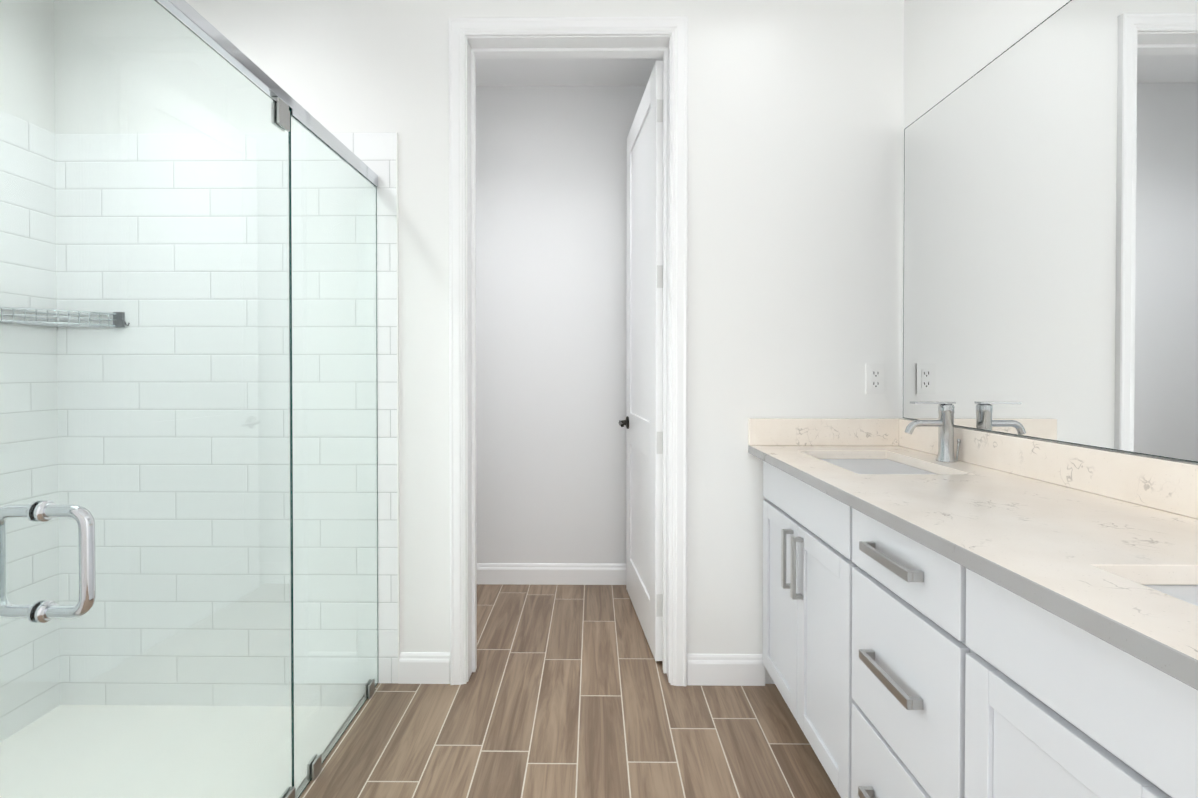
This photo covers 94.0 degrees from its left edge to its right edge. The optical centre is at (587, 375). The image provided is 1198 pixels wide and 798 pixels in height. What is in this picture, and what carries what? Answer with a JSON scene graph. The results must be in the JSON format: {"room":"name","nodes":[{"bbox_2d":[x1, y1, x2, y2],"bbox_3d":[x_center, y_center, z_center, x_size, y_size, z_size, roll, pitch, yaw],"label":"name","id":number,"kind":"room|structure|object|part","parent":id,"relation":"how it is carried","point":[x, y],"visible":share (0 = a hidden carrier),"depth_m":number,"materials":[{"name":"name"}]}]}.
{"room":"bathroom","nodes":[
{"label":"bathroom","id":0,"kind":"room"},
{"bbox_2d":[157,0,900,683],"bbox_3d":[-0.492,-0.090,2.196,3.330,3.020,0.140,0,1,1],"label":"wall","id":1,"kind":"structure","parent":0,"point":[803,114],"depth_m":2.11,"materials":[{"name":"white paint"}]},
{"bbox_2d":[332,132,399,683],"bbox_3d":[-1.385,0.177,1.426,1.320,2.181,1.422,0,1,1],"label":"shower wall tile","id":2,"kind":"structure","parent":1,"relation":"attached to","point":[377,153],"depth_m":2.12,"materials":[{"name":"white tile"}]},
{"bbox_2d":[449,16,687,685],"bbox_3d":[-0.071,-0.088,2.191,0.901,2.517,0.182,0,1,1],"label":"door frame","id":3,"kind":"structure","parent":1,"relation":"attached to","point":[462,29],"depth_m":2.11,"materials":[{"name":"white paint"}]},
{"bbox_2d":[619,61,662,660],"bbox_3d":[0.261,-0.058,2.630,0.147,2.425,0.771,0,1,-5],"label":"door","id":4,"kind":"structure","parent":1,"relation":"in","point":[643,422],"depth_m":2.49,"materials":[{"name":"white paint"}]},
{"bbox_3d":[0.236,0.247,2.928,0.147,0.066,0.179,0,1,-5],"label":"handle","id":5,"kind":"part","parent":4,"relation":"part of","materials":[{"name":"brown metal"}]},
{"bbox_3d":[0.301,-0.068,2.252,0.043,2.085,0.011,0,1,-5],"label":"door hinges","id":6,"kind":"part","parent":4,"relation":"part of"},
{"bbox_2d":[687,654,764,685],"bbox_3d":[0.525,1.114,2.119,0.293,0.114,0.014,0,1,1],"label":"baseboard","id":7,"kind":"structure","parent":1,"relation":"attached to","point":[702,669],"depth_m":2.11,"materials":[{"name":"white paint"}]},
{"bbox_2d":[748,418,899,443],"bbox_3d":[0.887,0.211,2.102,0.557,0.101,0.020,0,1,1],"label":"backsplash","id":8,"kind":"structure","parent":1,"relation":"attached to","point":[760,430],"depth_m":2.09,"materials":[{"name":"beige stone"}]},
{"bbox_2d":[866,364,884,393],"bbox_3d":[1.086,0.011,2.106,0.070,0.115,0.007,0,1,1],"label":"duplex electrical outlet","id":9,"kind":"object","parent":1,"relation":"attached to","point":[875,378],"visible":1,"depth_m":2.10,"materials":[{"name":"white plastic"}]},
{"bbox_2d":[476,86,645,563],"bbox_3d":[-0.375,-0.098,3.174,1.860,3.020,0.120,0,1,1],"label":"wall","id":10,"kind":"structure","parent":0,"point":[551,226],"depth_m":3.09,"materials":[{"name":"white paint"}]},
{"bbox_2d":[477,563,625,584],"bbox_3d":[-0.375,1.105,3.118,1.620,0.114,0.014,0,1,1],"label":"baseboard","id":11,"kind":"structure","parent":10,"relation":"attached to","point":[487,573],"depth_m":3.11,"materials":[{"name":"white paint"}]},
{"bbox_2d":[476,58,662,85],"bbox_3d":[-0.442,-1.637,0.871,3.474,0.100,4.700,0,1,1],"label":"ceiling","id":12,"kind":"structure","parent":0,"point":[575,72],"depth_m":2.95,"materials":[{"name":"white paint"}]},
{"bbox_2d":[299,584,840,797],"bbox_3d":[-0.017,1.307,0.893,2.624,0.250,4.700,0,1,1],"label":"floor","id":13,"kind":"structure","parent":0,"point":[567,691],"depth_m":1.86,"materials":[{"name":"brown tile"}]},
{"bbox_2d":[0,0,377,797],"bbox_3d":[-0.807,0.212,1.421,0.159,1.926,1.394,0,1,1],"label":"shower enclosure","id":14,"kind":"object","parent":13,"relation":"on","point":[188,412],"visible":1,"depth_m":1.09,"materials":[{"name":"clear glass"}]},
{"bbox_3d":[-0.814,0.276,0.831,0.159,0.181,0.031,0,1,1],"label":"door handle","id":15,"kind":"part","parent":14,"relation":"part of","materials":[{"name":"silver metal"}]},
{"bbox_3d":[-0.807,-0.729,1.412,0.022,0.044,1.394,0,1,1],"label":"header rail","id":16,"kind":"part","parent":14,"relation":"part of","materials":[{"name":"silver metal"}]},
{"bbox_2d":[755,456,1197,797],"bbox_3d":[0.895,0.740,1.167,0.562,0.879,1.900,0,1,1],"label":"bathroom vanity","id":17,"kind":"object","parent":13,"relation":"on","point":[950,610],"depth_m":1.03,"materials":[{"name":"white paint"}]},
{"bbox_2d":[748,444,1197,695],"bbox_3d":[0.887,0.285,1.153,0.577,0.029,1.920,0,1,1],"label":"countertop","id":18,"kind":"structure","parent":17,"relation":"on","point":[1059,550],"depth_m":0.95,"materials":[{"name":"beige stone"}]},
{"bbox_2d":[808,452,943,471],"bbox_3d":[0.897,0.370,1.745,0.376,0.175,0.516,0,1,1],"label":"sink","id":19,"kind":"object","parent":18,"relation":"in","point":[854,461],"depth_m":1.88,"materials":[{"name":"white ceramic"}]},
{"bbox_2d":[900,400,963,459],"bbox_3d":[1.076,0.173,1.742,0.170,0.185,0.055,0,1,1],"label":"faucet","id":20,"kind":"object","parent":18,"relation":"on","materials":[{"name":"silver metal"}]},
{"bbox_2d":[1116,572,1197,603],"bbox_3d":[0.885,0.381,0.585,0.376,0.175,0.516,0,1,1],"label":"sink","id":21,"kind":"object","parent":18,"relation":"in","point":[1184,585],"depth_m":0.81,"materials":[{"name":"white ceramic"}]},
{"bbox_2d":[901,0,1197,463],"bbox_3d":[1.230,-0.073,0.383,0.120,3.020,3.730,0,1,1],"label":"wall","id":22,"kind":"structure","parent":0,"point":[945,43],"depth_m":1.83,"materials":[{"name":"white paint"}]},
{"bbox_2d":[900,416,1197,519],"bbox_3d":[1.166,0.220,1.149,0.020,0.101,1.920,0,1,1],"label":"backsplash","id":23,"kind":"structure","parent":22,"relation":"attached to","point":[1170,485],"depth_m":1.29,"materials":[{"name":"beige stone"}]}
]}

